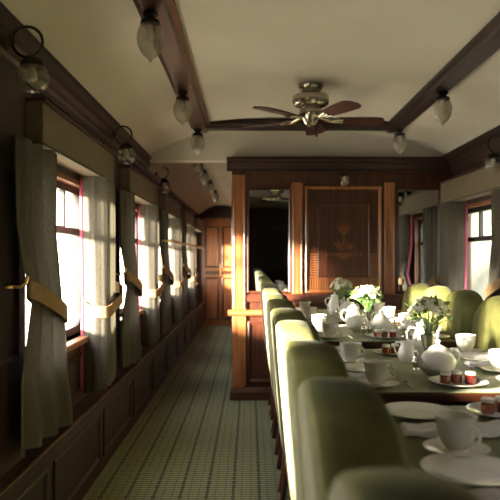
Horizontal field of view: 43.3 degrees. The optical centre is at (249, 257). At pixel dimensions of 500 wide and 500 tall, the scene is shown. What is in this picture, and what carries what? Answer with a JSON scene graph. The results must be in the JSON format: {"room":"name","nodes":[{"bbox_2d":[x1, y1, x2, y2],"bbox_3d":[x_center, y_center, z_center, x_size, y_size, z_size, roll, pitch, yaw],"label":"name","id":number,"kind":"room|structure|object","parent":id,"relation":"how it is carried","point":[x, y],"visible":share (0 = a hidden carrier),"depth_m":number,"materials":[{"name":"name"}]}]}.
{"room":"train carriage","nodes":[
{"label":"train carriage","id":0,"kind":"room"},
{"bbox_2d":[0,59,197,477],"bbox_3d":[-1.006,0.150,4.300,0.187,2.220,15.000,0,0,0],"label":"wall","id":1,"kind":"structure","parent":0,"point":[14,90],"depth_m":2.45,"materials":[{"name":"brown wood"}]},
{"bbox_2d":[5,25,44,81],"bbox_3d":[-0.852,-0.763,2.420,0.157,0.262,0.124,0,0,0],"label":"wall lamp","id":2,"kind":"object","parent":1,"relation":"attached to","point":[32,63],"visible":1,"depth_m":2.41,"materials":[{"name":"brown metal"}]},
{"bbox_2d":[25,172,88,352],"bbox_3d":[-1.015,0.022,3.300,0.170,0.925,1.280,0,0,0],"label":"window","id":3,"kind":"structure","parent":1,"relation":"in","point":[65,184],"depth_m":3.78,"materials":[{"name":"brown wood"}]},
{"bbox_2d":[25,98,115,182],"bbox_3d":[-0.914,-0.568,3.300,0.129,0.195,1.370,0,0,0],"label":"pelmet","id":4,"kind":"object","parent":1,"relation":"attached to","point":[77,150],"visible":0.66,"depth_m":2.99,"materials":[{"name":"beige fabric"}]},
{"bbox_2d":[5,133,72,458],"bbox_3d":[-0.853,0.172,2.724,0.158,1.276,0.768,0,0,0],"label":"curtain","id":5,"kind":"object","parent":4,"relation":"hanging from","point":[46,393],"visible":1,"depth_m":2.58,"materials":[{"name":"fabric"}]},
{"bbox_2d":[80,176,122,392],"bbox_3d":[-0.886,0.157,3.813,0.192,1.246,0.432,0,0,0],"label":"curtain","id":6,"kind":"object","parent":4,"relation":"hanging from","point":[99,286],"visible":0.99,"depth_m":3.63,"materials":[{"name":"fabric"}]},
{"bbox_2d":[0,1,198,216],"bbox_3d":[-0.930,-0.845,4.300,0.100,0.170,15.000,0,0,0],"label":"trim","id":7,"kind":"structure","parent":1,"relation":"attached to","point":[55,83],"depth_m":3.20,"materials":[{"name":"brown wood"}]},
{"bbox_2d":[0,302,203,499],"bbox_3d":[-0.920,1.037,4.300,0.120,0.446,15.000,0,0,0],"label":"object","id":8,"kind":"structure","parent":1,"relation":"attached to","point":[66,465],"depth_m":3.59,"materials":[{"name":"brown wood"}]},
{"bbox_2d":[111,126,132,157],"bbox_3d":[-0.852,-0.763,4.250,0.157,0.262,0.124,0,0,0],"label":"wall lamp","id":9,"kind":"object","parent":1,"relation":"attached to","point":[125,146],"visible":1,"depth_m":4.24,"materials":[{"name":"brown metal"}]},
{"bbox_2d":[120,207,143,324],"bbox_3d":[-1.015,0.022,5.200,0.170,0.925,1.280,0,0,0],"label":"window","id":10,"kind":"structure","parent":1,"relation":"in","point":[141,311],"depth_m":5.72,"materials":[{"name":"brown wood"}]},
{"bbox_2d":[120,165,158,205],"bbox_3d":[-0.914,-0.568,5.200,0.129,0.195,1.370,0,0,0],"label":"pelmet","id":11,"kind":"object","parent":1,"relation":"attached to","point":[132,181],"visible":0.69,"depth_m":4.90,"materials":[{"name":"beige fabric"}]},
{"bbox_2d":[115,189,142,368],"bbox_3d":[-0.853,0.172,4.624,0.158,1.276,0.768,0,0,0],"label":"curtain","id":12,"kind":"object","parent":11,"relation":"hanging from","point":[130,340],"visible":1,"depth_m":4.47,"materials":[{"name":"fabric"}]},
{"bbox_2d":[138,205,163,346],"bbox_3d":[-0.886,0.157,5.713,0.192,1.246,0.432,0,0,0],"label":"curtain","id":13,"kind":"object","parent":11,"relation":"hanging from","point":[148,215],"visible":0.96,"depth_m":5.53,"materials":[{"name":"fabric"}]},
{"bbox_2d":[159,193,180,217],"bbox_3d":[-0.914,-0.568,7.100,0.129,0.195,1.370,0,0,0],"label":"pelmet","id":14,"kind":"object","parent":1,"relation":"attached to","point":[167,204],"visible":0.66,"depth_m":6.73,"materials":[{"name":"beige fabric"}]},
{"bbox_2d":[159,210,173,334],"bbox_3d":[-0.853,0.172,6.524,0.158,1.276,0.768,0,0,0],"label":"curtain","id":15,"kind":"object","parent":14,"relation":"hanging from","point":[165,303],"visible":0.96,"depth_m":6.38,"materials":[{"name":"fabric"}]},
{"bbox_2d":[168,218,184,323],"bbox_3d":[-0.886,0.157,7.613,0.192,1.246,0.432,0,0,0],"label":"curtain","id":16,"kind":"object","parent":14,"relation":"hanging from","point":[175,224],"visible":0.75,"depth_m":7.42,"materials":[{"name":"fabric"}]},
{"bbox_2d":[159,239,204,301],"bbox_3d":[-0.930,0.022,8.395,0.340,0.925,4.328,0,0,0],"label":"window","id":17,"kind":"structure","parent":1,"relation":"in","point":[161,266],"depth_m":7.68,"materials":[{"name":"brown wood"}]},
{"bbox_2d":[180,208,194,225],"bbox_3d":[-0.914,-0.568,9.000,0.129,0.195,1.370,0,0,0],"label":"pelmet","id":18,"kind":"object","parent":1,"relation":"attached to","point":[186,216],"visible":0.66,"depth_m":8.63,"materials":[{"name":"beige fabric"}]},
{"bbox_2d":[182,222,190,316],"bbox_3d":[-0.853,0.172,8.424,0.158,1.276,0.768,0,0,0],"label":"curtain","id":19,"kind":"object","parent":18,"relation":"hanging from","point":[185,301],"visible":0.88,"depth_m":8.29,"materials":[{"name":"fabric"}]},
{"bbox_2d":[187,226,197,309],"bbox_3d":[-0.886,0.157,9.513,0.192,1.246,0.432,0,0,0],"label":"curtain","id":20,"kind":"object","parent":18,"relation":"hanging from","point":[190,229],"visible":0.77,"depth_m":9.32,"materials":[{"name":"fabric"}]},
{"bbox_2d":[194,217,203,231],"bbox_3d":[-0.914,-0.568,10.900,0.129,0.195,1.370,0,0,0],"label":"pelmet","id":21,"kind":"object","parent":1,"relation":"attached to","point":[198,223],"visible":0.77,"depth_m":10.52,"materials":[{"name":"beige fabric"}]},
{"bbox_2d":[82,326,288,499],"bbox_3d":[0.410,1.300,4.300,2.980,0.080,15.200,0,0,0],"label":"floor","id":22,"kind":"structure","parent":0,"point":[191,441],"depth_m":4.28,"materials":[{"name":"green carpet"}]},
{"bbox_2d":[260,282,275,415],"bbox_3d":[0.379,0.731,5.217,0.592,1.062,0.469,0,0,1],"label":"dining chair","id":23,"kind":"object","parent":22,"relation":"on","point":[270,402],"visible":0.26,"depth_m":5.12,"materials":[{"name":"green fabric"}]},
{"bbox_2d":[261,285,278,432],"bbox_3d":[0.379,0.731,4.714,0.592,1.062,0.469,0,0,1],"label":"dining chair","id":24,"kind":"object","parent":22,"relation":"on","point":[272,417],"visible":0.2,"depth_m":4.62,"materials":[{"name":"green fabric"}]},
{"bbox_2d":[262,288,282,454],"bbox_3d":[0.379,0.731,4.222,0.592,1.062,0.469,0,0,0],"label":"dining chair","id":25,"kind":"object","parent":22,"relation":"on","point":[265,291],"visible":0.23,"depth_m":4.12,"materials":[{"name":"green fabric"}]},
{"bbox_2d":[265,293,287,492],"bbox_3d":[0.379,0.731,3.573,0.592,1.062,0.469,0,0,1],"label":"dining chair","id":26,"kind":"object","parent":22,"relation":"on","point":[280,462],"visible":0.21,"depth_m":3.43,"materials":[{"name":"green fabric"}]},
{"bbox_2d":[267,299,294,499],"bbox_3d":[0.379,0.731,3.080,0.592,1.062,0.469,0,0,0],"label":"dining chair","id":27,"kind":"object","parent":22,"relation":"on","point":[272,303],"visible":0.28,"depth_m":3.00,"materials":[{"name":"green fabric"}]},
{"bbox_2d":[270,308,305,496],"bbox_3d":[0.379,0.731,2.518,0.592,1.062,0.469,0,0,0],"label":"dining chair","id":28,"kind":"object","parent":22,"relation":"on","point":[277,314],"visible":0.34,"depth_m":2.40,"materials":[{"name":"green fabric"}]},
{"bbox_2d":[276,320,320,499],"bbox_3d":[0.379,0.731,2.013,0.592,1.062,0.469,0,0,1],"label":"dining chair","id":29,"kind":"object","parent":22,"relation":"on","point":[286,330],"visible":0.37,"depth_m":1.88,"materials":[{"name":"green fabric"}]},
{"bbox_2d":[283,340,348,499],"bbox_3d":[0.379,0.731,1.520,0.592,1.062,0.469,0,0,0],"label":"dining chair","id":30,"kind":"object","parent":22,"relation":"on","point":[303,360],"visible":0.39,"depth_m":1.40,"materials":[{"name":"green fabric"}]},
{"bbox_2d":[298,377,407,499],"bbox_3d":[0.379,0.731,1.022,0.592,1.062,0.469,0,0,1],"label":"dining chair","id":31,"kind":"object","parent":22,"relation":"on","point":[345,424],"visible":0.8,"depth_m":0.89,"materials":[{"name":"green fabric"}]},
{"bbox_2d":[309,322,399,324],"bbox_3d":[0.730,0.856,5.000,0.790,0.806,1.080,0,0,0],"label":"dining table","id":32,"kind":"object","parent":22,"relation":"on","point":[340,323],"visible":0.02,"depth_m":4.46,"materials":[{"name":"brown wood"}]},
{"bbox_2d":[305,309,399,321],"bbox_3d":[0.730,0.451,5.000,0.778,0.002,1.080,0,0,0],"label":"tablecloth","id":33,"kind":"object","parent":32,"relation":"on","point":[332,318],"visible":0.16,"depth_m":4.76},
{"bbox_2d":[330,277,354,313],"bbox_3d":[0.744,0.303,5.056,0.204,0.295,0.199,0,0,-19],"label":"flower vase","id":34,"kind":"object","parent":33,"relation":"on","point":[341,283],"visible":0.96,"depth_m":5.04,"materials":[{"name":"white plant"}]},
{"bbox_2d":[335,298,358,313],"bbox_3d":[0.750,0.381,4.858,0.160,0.139,0.146,0,0,22],"label":"teapot","id":35,"kind":"object","parent":33,"relation":"on","point":[346,304],"visible":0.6,"depth_m":4.82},
{"bbox_2d":[339,303,350,313],"bbox_3d":[0.755,0.400,4.860,0.138,0.100,0.138,0,0,-20],"label":"pot","id":36,"kind":"object","parent":35,"relation":"attached to","point":[345,305],"depth_m":4.82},
{"bbox_3d":[0.445,0.442,4.620,0.150,0.015,0.150,0,0,0],"label":"saucer","id":37,"kind":"object","parent":33,"relation":"on","visible":0},
{"bbox_2d":[304,307,316,317],"bbox_3d":[0.443,0.403,4.612,0.095,0.082,0.111,0,0,11],"label":"teacup","id":38,"kind":"object","parent":37,"relation":"on","point":[309,311],"visible":0.79,"depth_m":4.58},
{"bbox_3d":[1.030,0.442,4.660,0.150,0.015,0.150,0,0,0],"label":"saucer","id":39,"kind":"object","parent":33,"relation":"on","visible":0},
{"bbox_2d":[381,306,395,317],"bbox_3d":[1.022,0.403,4.662,0.111,0.082,0.095,0,0,14],"label":"teacup","id":40,"kind":"object","parent":39,"relation":"on","point":[388,311],"visible":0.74,"depth_m":4.63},
{"bbox_2d":[326,342,456,348],"bbox_3d":[0.730,0.856,3.825,0.790,0.806,0.830,0,0,0],"label":"dining table","id":41,"kind":"object","parent":22,"relation":"on","point":[366,345],"visible":0.02,"depth_m":3.41,"materials":[{"name":"brown wood"}]},
{"bbox_2d":[320,325,455,341],"bbox_3d":[0.730,0.451,3.825,0.778,0.002,0.830,0,0,0],"label":"tablecloth","id":42,"kind":"object","parent":41,"relation":"on","point":[357,337],"visible":0.23,"depth_m":3.52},
{"bbox_2d":[319,334,343,338],"bbox_3d":[0.450,0.442,3.520,0.150,0.015,0.150,0,0,0],"label":"saucer","id":43,"kind":"object","parent":42,"relation":"on","point":[337,336],"visible":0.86,"depth_m":3.49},
{"bbox_2d":[322,322,338,336],"bbox_3d":[0.448,0.403,3.512,0.095,0.082,0.111,0,0,18],"label":"teacup","id":44,"kind":"object","parent":43,"relation":"on","point":[330,329],"visible":0.87,"depth_m":3.49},
{"bbox_2d":[340,304,364,328],"bbox_3d":[0.662,0.365,4.019,0.135,0.169,0.111,0,0,-25],"label":"coffee pot","id":45,"kind":"object","parent":42,"relation":"on","point":[352,310],"visible":0.58,"depth_m":3.99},
{"bbox_2d":[349,315,364,331],"bbox_3d":[0.658,0.400,3.861,0.083,0.101,0.083,0,0,-14],"label":"milk jug","id":46,"kind":"object","parent":42,"relation":"on","point":[357,322],"visible":0.9,"depth_m":3.83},
{"bbox_2d":[349,285,383,327],"bbox_3d":[0.723,0.305,3.928,0.217,0.289,0.210,0,0,-23],"label":"flower vase","id":47,"kind":"object","parent":42,"relation":"on","point":[371,290],"visible":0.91,"depth_m":3.89,"materials":[{"name":"white plant"}]},
{"bbox_2d":[364,310,394,332],"bbox_3d":[0.770,0.381,3.738,0.160,0.139,0.146,0,0,22],"label":"teapot","id":48,"kind":"object","parent":42,"relation":"on","point":[380,321],"visible":0.82,"depth_m":3.70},
{"bbox_2d":[370,317,391,332],"bbox_3d":[0.775,0.400,3.740,0.138,0.100,0.138,0,0,-20],"label":"pot","id":49,"kind":"object","parent":48,"relation":"attached to","point":[380,323],"depth_m":3.69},
{"bbox_3d":[1.020,0.442,4.120,0.150,0.015,0.150,0,0,0],"label":"saucer","id":50,"kind":"object","parent":42,"relation":"on","visible":0},
{"bbox_2d":[399,313,412,325],"bbox_3d":[1.012,0.403,4.118,0.111,0.082,0.095,0,0,-16],"label":"teacup","id":51,"kind":"object","parent":50,"relation":"on","point":[403,319],"visible":0.78,"depth_m":4.08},
{"bbox_3d":[0.440,0.442,4.020,0.150,0.015,0.150,0,0,0],"label":"saucer","id":52,"kind":"object","parent":42,"relation":"on","visible":0},
{"bbox_2d":[312,314,325,326],"bbox_3d":[0.439,0.403,4.012,0.095,0.082,0.111,0,0,10],"label":"teacup","id":53,"kind":"object","parent":52,"relation":"on","point":[317,319],"visible":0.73,"depth_m":3.98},
{"bbox_2d":[328,468,480,499],"bbox_3d":[0.379,0.731,0.548,0.592,1.062,0.469,0,0,0],"label":"dining chair","id":54,"kind":"object","parent":22,"relation":"on","point":[365,483],"visible":1,"depth_m":0.56,"materials":[{"name":"green fabric"}]},
{"bbox_2d":[401,283,429,322],"bbox_3d":[1.121,0.731,5.049,0.592,1.062,0.469,0,0,2],"label":"dining chair","id":55,"kind":"object","parent":22,"relation":"on","point":[416,290],"visible":0.17,"depth_m":4.96,"materials":[{"name":"green fabric"}]},
{"bbox_2d":[417,286,451,332],"bbox_3d":[1.121,0.731,4.516,0.592,1.062,0.469,0,0,-1],"label":"dining chair","id":56,"kind":"object","parent":22,"relation":"on","point":[442,292],"visible":0.12,"depth_m":4.40,"materials":[{"name":"green fabric"}]},
{"bbox_2d":[379,393,499,405],"bbox_3d":[0.730,0.856,2.615,0.790,0.806,1.010,0,0,0],"label":"dining table","id":57,"kind":"object","parent":22,"relation":"on","point":[444,399],"visible":0.02,"depth_m":2.11,"materials":[{"name":"brown wood"}]},
{"bbox_2d":[347,349,499,392],"bbox_3d":[0.730,0.451,2.615,0.778,0.002,1.010,0,0,0],"label":"tablecloth","id":58,"kind":"object","parent":57,"relation":"on","point":[419,380],"visible":0.25,"depth_m":2.33,"materials":[{"name":"fabric"}]},
{"bbox_2d":[344,363,364,372],"bbox_3d":[0.445,0.441,2.500,0.202,0.017,0.202,0,0,0],"label":"plate","id":59,"kind":"object","parent":58,"relation":"on","point":[351,367],"visible":0.44,"depth_m":2.54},
{"bbox_2d":[342,357,367,362],"bbox_3d":[0.430,0.442,2.690,0.150,0.015,0.150,0,0,0],"label":"saucer","id":60,"kind":"object","parent":58,"relation":"on","point":[360,360],"visible":0.36,"depth_m":2.70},
{"bbox_2d":[340,341,365,362],"bbox_3d":[0.431,0.403,2.682,0.095,0.082,0.111,0,0,-6],"label":"teacup","id":61,"kind":"object","parent":60,"relation":"on","point":[350,350],"visible":0.98,"depth_m":2.66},
{"bbox_2d":[348,372,394,379],"bbox_3d":[0.445,0.439,2.345,0.170,0.020,0.100,0,0,2],"label":"napkin","id":62,"kind":"object","parent":58,"relation":"on","point":[351,375],"visible":0.42,"depth_m":2.31,"materials":[{"name":"white fabric"}]},
{"bbox_2d":[359,378,398,388],"bbox_3d":[0.445,0.442,2.200,0.150,0.015,0.150,0,0,0],"label":"saucer","id":63,"kind":"object","parent":58,"relation":"on","point":[390,383],"visible":0.43,"depth_m":2.20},
{"bbox_2d":[364,359,396,385],"bbox_3d":[0.453,0.403,2.199,0.111,0.082,0.095,0,0,10],"label":"teacup","id":64,"kind":"object","parent":63,"relation":"on","point":[377,372],"visible":0.99,"depth_m":2.17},
{"bbox_2d":[393,339,416,363],"bbox_3d":[0.670,0.400,2.701,0.083,0.101,0.083,0,0,-14],"label":"milk jug","id":65,"kind":"object","parent":58,"relation":"on","point":[405,353],"visible":0.89,"depth_m":2.67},
{"bbox_2d":[405,318,441,352],"bbox_3d":[0.827,0.365,2.999,0.135,0.169,0.111,0,0,-25],"label":"coffee pot","id":66,"kind":"object","parent":58,"relation":"on","point":[419,330],"visible":0.35,"depth_m":2.98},
{"bbox_2d":[405,295,453,350],"bbox_3d":[0.775,0.304,2.756,0.215,0.292,0.212,0,0,-19],"label":"flower vase","id":67,"kind":"object","parent":58,"relation":"on","point":[425,304],"visible":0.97,"depth_m":2.72,"materials":[{"name":"white plant"}]},
{"bbox_2d":[413,339,459,375],"bbox_3d":[0.718,0.381,2.418,0.160,0.139,0.146,0,0,22],"label":"teapot","id":68,"kind":"object","parent":58,"relation":"on","point":[437,357],"visible":0.91,"depth_m":2.38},
{"bbox_2d":[421,349,456,375],"bbox_3d":[0.722,0.400,2.420,0.138,0.100,0.138,0,0,-20],"label":"pot","id":69,"kind":"object","parent":68,"relation":"attached to","point":[433,361],"depth_m":2.37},
{"bbox_2d":[429,375,488,387],"bbox_3d":[0.735,0.441,2.225,0.202,0.017,0.202,0,0,0],"label":"plate","id":70,"kind":"object","parent":58,"relation":"on","point":[435,379],"visible":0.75,"depth_m":2.20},
{"bbox_2d":[440,370,450,383],"bbox_3d":[0.690,0.421,2.225,0.037,0.043,0.039,0,0,39],"label":"jam jar","id":71,"kind":"object","parent":70,"relation":"on","point":[445,376],"visible":0.98,"depth_m":2.21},
{"bbox_2d":[451,370,461,382],"bbox_3d":[0.735,0.421,2.240,0.039,0.043,0.037,0,0,3],"label":"jam jar","id":72,"kind":"object","parent":70,"relation":"on","point":[456,376],"visible":1,"depth_m":2.23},
{"bbox_2d":[465,371,475,384],"bbox_3d":[0.777,0.421,2.220,0.039,0.043,0.037,0,0,-19],"label":"jam jar","id":73,"kind":"object","parent":70,"relation":"on","point":[470,376],"visible":1,"depth_m":2.21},
{"bbox_2d":[449,348,482,352],"bbox_3d":[1.020,0.442,2.980,0.150,0.015,0.150,0,0,0],"label":"saucer","id":74,"kind":"object","parent":58,"relation":"on","point":[457,349],"visible":0.37,"depth_m":3.00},
{"bbox_2d":[455,333,475,351],"bbox_3d":[1.021,0.403,2.972,0.095,0.082,0.111,0,0,-6],"label":"teacup","id":75,"kind":"object","parent":74,"relation":"on","point":[465,342],"visible":0.98,"depth_m":2.95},
{"bbox_2d":[453,352,488,356],"bbox_3d":[1.020,0.439,2.860,0.170,0.020,0.100,0,0,3],"label":"napkin","id":76,"kind":"object","parent":58,"relation":"on","point":[454,353],"visible":0.59,"depth_m":2.82,"materials":[{"name":"white fabric"}]},
{"bbox_2d":[460,353,489,361],"bbox_3d":[1.020,0.441,2.760,0.202,0.017,0.202,0,0,0],"label":"plate","id":77,"kind":"object","parent":58,"relation":"on","point":[476,359],"visible":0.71,"depth_m":2.77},
{"bbox_2d":[464,361,490,366],"bbox_3d":[0.985,0.439,2.600,0.170,0.020,0.100,0,0,1],"label":"napkin","id":78,"kind":"object","parent":58,"relation":"on","point":[468,363],"visible":0.65,"depth_m":2.60,"materials":[{"name":"white fabric"}]},
{"bbox_2d":[481,365,499,373],"bbox_3d":[0.985,0.442,2.470,0.150,0.015,0.150,0,0,0],"label":"saucer","id":79,"kind":"object","parent":58,"relation":"on","point":[490,368],"visible":0.77,"depth_m":2.49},
{"bbox_2d":[488,349,499,371],"bbox_3d":[0.978,0.403,2.466,0.111,0.082,0.095,0,0,-31],"label":"teacup","id":80,"kind":"object","parent":79,"relation":"on","point":[494,354],"visible":0.98,"depth_m":2.45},
{"bbox_2d":[438,290,482,348],"bbox_3d":[1.121,0.731,3.966,0.592,1.062,0.469,0,0,-3],"label":"dining chair","id":81,"kind":"object","parent":22,"relation":"on","point":[464,304],"visible":0.31,"depth_m":3.85,"materials":[{"name":"green fabric"}]},
{"bbox_2d":[472,295,499,351],"bbox_3d":[1.121,0.731,3.368,0.592,1.062,0.469,0,0,0],"label":"dining chair","id":82,"kind":"object","parent":22,"relation":"on","point":[486,319],"visible":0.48,"depth_m":3.35,"materials":[{"name":"green fabric"}]},
{"bbox_3d":[0.730,0.856,1.335,0.790,0.806,1.170,0,0,0],"label":"dining table","id":83,"kind":"object","parent":22,"relation":"on","visible":0},
{"bbox_2d":[391,406,499,489],"bbox_3d":[0.730,0.451,1.335,0.778,0.002,1.170,0,0,0],"label":"tablecloth","id":84,"kind":"object","parent":83,"relation":"on","point":[414,450],"visible":0.16,"depth_m":1.52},
{"bbox_2d":[385,402,451,420],"bbox_3d":[0.475,0.441,1.795,0.202,0.017,0.202,0,0,0],"label":"plate","id":85,"kind":"object","parent":84,"relation":"on","point":[422,411],"visible":0.77,"depth_m":1.83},
{"bbox_2d":[399,422,438,437],"bbox_3d":[0.475,0.439,1.610,0.170,0.020,0.100,0,0,5],"label":"napkin","id":86,"kind":"object","parent":84,"relation":"on","point":[429,429],"visible":0.5,"depth_m":1.60,"materials":[{"name":"white fabric"}]},
{"bbox_2d":[423,438,490,457],"bbox_3d":[0.475,0.442,1.450,0.150,0.015,0.150,0,0,0],"label":"saucer","id":87,"kind":"object","parent":84,"relation":"on","point":[434,445],"visible":0.39,"depth_m":1.46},
{"bbox_2d":[435,410,481,452],"bbox_3d":[0.473,0.403,1.442,0.095,0.082,0.111,0,0,12],"label":"teacup","id":88,"kind":"object","parent":87,"relation":"on","point":[456,430],"visible":0.96,"depth_m":1.42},
{"bbox_2d":[420,452,499,485],"bbox_3d":[0.455,0.441,1.300,0.202,0.017,0.202,0,0,0],"label":"plate","id":89,"kind":"object","parent":84,"relation":"on","point":[477,469],"visible":0.94,"depth_m":1.32,"materials":[{"name":"ceramic"}]},
{"bbox_2d":[466,402,499,418],"bbox_3d":[0.725,0.441,1.800,0.202,0.017,0.202,0,0,0],"label":"plate","id":90,"kind":"object","parent":84,"relation":"on","point":[475,407],"visible":0.61,"depth_m":1.80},
{"bbox_2d":[481,397,494,413],"bbox_3d":[0.680,0.421,1.800,0.037,0.043,0.039,0,0,-39],"label":"jam jar","id":91,"kind":"object","parent":90,"relation":"on","point":[487,403],"visible":0.99,"depth_m":1.78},
{"bbox_2d":[471,488,499,499],"bbox_3d":[0.455,0.439,1.140,0.170,0.020,0.100,0,0,4],"label":"napkin","id":92,"kind":"object","parent":84,"relation":"on","point":[484,493],"visible":0.46,"depth_m":1.16,"materials":[{"name":"white fabric"}]},
{"bbox_2d":[475,419,499,437],"bbox_3d":[0.610,0.439,1.620,0.170,0.020,0.100,0,0,-20],"label":"napkin","id":93,"kind":"object","parent":84,"relation":"on","point":[491,429],"visible":0.55,"depth_m":1.60,"materials":[{"name":"white fabric"}]},
{"bbox_2d":[147,163,231,214],"bbox_3d":[-0.370,-0.971,8.830,1.420,0.539,6.140,0,0,0],"label":"ceiling","id":94,"kind":"structure","parent":0,"point":[186,180],"depth_m":7.77,"materials":[{"name":"beige paint"}]},
{"bbox_2d":[200,205,231,214],"bbox_3d":[-0.600,0.060,11.850,1.000,2.400,0.100,0,0,0],"label":"wall","id":95,"kind":"structure","parent":0,"point":[217,209],"depth_m":11.80,"materials":[{"name":"brown wood"}]},
{"bbox_2d":[198,215,231,301],"bbox_3d":[-0.568,0.225,11.770,0.805,2.070,0.060,0,0,0],"label":"trim","id":96,"kind":"structure","parent":95,"relation":"attached to","point":[200,216],"depth_m":11.74,"materials":[{"name":"brown wood"}]},
{"bbox_2d":[202,218,231,325],"bbox_3d":[-0.560,0.260,11.739,0.680,2.000,0.120,0,0,0],"label":"door","id":97,"kind":"structure","parent":95,"relation":"in","point":[217,232],"depth_m":11.75,"materials":[{"name":"brown wood"}]},
{"bbox_2d":[0,0,499,155],"bbox_3d":[0.410,-1.046,1.180,2.980,0.488,8.960,0,0,0],"label":"ceiling","id":98,"kind":"structure","parent":0,"point":[377,55],"depth_m":3.44,"materials":[{"name":"beige paint"}]},
{"bbox_2d":[133,0,209,132],"bbox_3d":[-0.410,-1.094,1.065,0.170,0.072,8.530,0,0,0],"label":"trim","id":99,"kind":"structure","parent":98,"relation":"attached to","point":[170,45],"depth_m":3.35,"materials":[{"name":"brown wood"}]},
{"bbox_2d":[140,10,160,42],"bbox_3d":[-0.430,-0.951,2.720,0.121,0.215,0.121,0,0,0],"label":"ceiling lamp","id":100,"kind":"object","parent":99,"relation":"attached to","point":[150,22],"visible":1,"depth_m":2.70,"materials":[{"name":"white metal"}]},
{"bbox_2d":[176,91,188,111],"bbox_3d":[-0.430,-0.951,4.020,0.121,0.215,0.121,0,0,0],"label":"ceiling lamp","id":101,"kind":"object","parent":99,"relation":"attached to","point":[181,98],"visible":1,"depth_m":4.00,"materials":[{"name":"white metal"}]},
{"bbox_2d":[206,119,391,130],"bbox_3d":[0.400,-1.096,5.200,1.620,0.072,0.170,0,0,0],"label":"trim","id":102,"kind":"structure","parent":98,"relation":"attached to","point":[233,124],"depth_m":5.14,"materials":[{"name":"brown wood"}]},
{"bbox_2d":[242,81,384,136],"bbox_3d":[0.423,-0.967,4.168,0.951,0.355,0.956,0,0,0],"label":"ceiling fan","id":103,"kind":"object","parent":98,"relation":"hanging from","point":[310,101],"visible":1,"depth_m":4.09,"materials":[{"name":"silver metal"}]},
{"bbox_2d":[386,12,499,132],"bbox_3d":[1.210,-1.094,1.065,0.170,0.072,8.530,0,0,0],"label":"trim","id":104,"kind":"structure","parent":98,"relation":"attached to","point":[486,42],"depth_m":3.62,"materials":[{"name":"brown wood"}]},
{"bbox_2d":[394,129,404,144],"bbox_3d":[1.230,-0.951,5.180,0.121,0.215,0.121,0,0,0],"label":"ceiling lamp","id":105,"kind":"object","parent":104,"relation":"attached to","point":[399,134],"visible":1,"depth_m":5.16,"materials":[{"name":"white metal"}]},
{"bbox_2d":[436,91,449,111],"bbox_3d":[1.230,-0.951,4.020,0.121,0.215,0.121,0,0,0],"label":"ceiling lamp","id":106,"kind":"object","parent":104,"relation":"attached to","point":[442,98],"visible":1,"depth_m":4.00,"materials":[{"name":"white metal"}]},
{"bbox_2d":[227,157,451,399],"bbox_3d":[0.797,0.186,5.607,2.005,2.148,0.185,0,0,0],"label":"wall partition","id":107,"kind":"structure","parent":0,"point":[347,230],"depth_m":5.59,"materials":[{"name":"brown wood"}]},
{"bbox_2d":[247,188,290,292],"bbox_3d":[0.168,-0.155,5.590,0.385,0.930,0.020,0,0,0],"label":"wall mirror","id":108,"kind":"object","parent":107,"relation":"attached to","point":[268,209],"visible":0.89,"depth_m":5.59,"materials":[{"name":"black mirror"}]},
{"bbox_2d":[149,131,441,162],"bbox_3d":[0.410,-1.055,5.695,2.980,0.370,0.130,0,0,0],"label":"ceiling","id":109,"kind":"structure","parent":107,"relation":"attached to","point":[212,148],"depth_m":5.63,"materials":[{"name":"beige paint"}]},
{"bbox_2d":[396,188,439,292],"bbox_3d":[1.492,-0.155,5.590,0.385,0.930,0.020,0,0,0],"label":"wall mirror","id":110,"kind":"object","parent":107,"relation":"attached to","point":[417,209],"visible":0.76,"depth_m":5.59,"materials":[{"name":"grey mirror"}]},
{"bbox_2d":[452,153,499,204],"bbox_3d":[1.827,0.150,1.200,0.187,2.220,8.800,0,0,0],"label":"wall","id":111,"kind":"structure","parent":0,"point":[484,161],"depth_m":5.05,"materials":[{"name":"brown wood"}]},
{"bbox_2d":[439,159,499,203],"bbox_3d":[1.734,-0.568,4.880,0.129,0.195,1.370,0,0,0],"label":"pelmet","id":112,"kind":"object","parent":111,"relation":"attached to","point":[478,182],"visible":0.87,"depth_m":4.78,"materials":[{"name":"beige fabric"}]},
{"bbox_2d":[434,201,467,291],"bbox_3d":[1.706,0.157,5.393,0.192,1.246,0.432,0,0,0],"label":"curtain","id":113,"kind":"object","parent":112,"relation":"hanging from","point":[453,252],"visible":0.63,"depth_m":5.21,"materials":[{"name":"fabric"}]},
{"bbox_2d":[485,189,499,298],"bbox_3d":[1.673,0.172,4.304,0.158,1.276,0.768,0,0,0],"label":"curtain","id":114,"kind":"object","parent":112,"relation":"hanging from","point":[493,288],"visible":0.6,"depth_m":4.29,"materials":[{"name":"fabric"}]},
{"bbox_2d":[441,125,499,172],"bbox_3d":[1.750,-0.845,1.200,0.100,0.170,8.800,0,0,0],"label":"trim","id":115,"kind":"structure","parent":111,"relation":"attached to","point":[475,150],"depth_m":4.92,"materials":[{"name":"brown wood"}]},
{"bbox_2d":[464,199,491,289],"bbox_3d":[1.835,0.022,4.880,0.170,0.925,1.280,0,0,0],"label":"window","id":116,"kind":"structure","parent":111,"relation":"in","point":[479,207],"depth_m":5.21,"materials":[{"name":"brown wood"}]},
{"bbox_2d":[486,135,499,166],"bbox_3d":[1.667,-0.703,4.270,0.157,0.262,0.124,0,0,0],"label":"wall lamp","id":117,"kind":"object","parent":111,"relation":"attached to","point":[493,156],"visible":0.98,"depth_m":4.26,"materials":[{"name":"brown metal"}]},
{"label":"outside","id":118,"kind":"structure","parent":0,"visible":0},
{"bbox_2d":[25,284,159,342],"bbox_3d":[0.000,2.485,0.000,120.000,0.050,120.000,0,0,0],"label":"ground","id":119,"kind":"structure","parent":118,"point":[66,288],"depth_m":34.06,"materials":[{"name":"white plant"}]},
{"bbox_2d":[472,210,491,300],"bbox_3d":[8.775,-1.699,10.500,10.350,8.418,49.000,0,0,0],"label":"grassy embankment","id":120,"kind":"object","parent":119,"relation":"on","point":[481,251],"visible":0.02,"depth_m":15.92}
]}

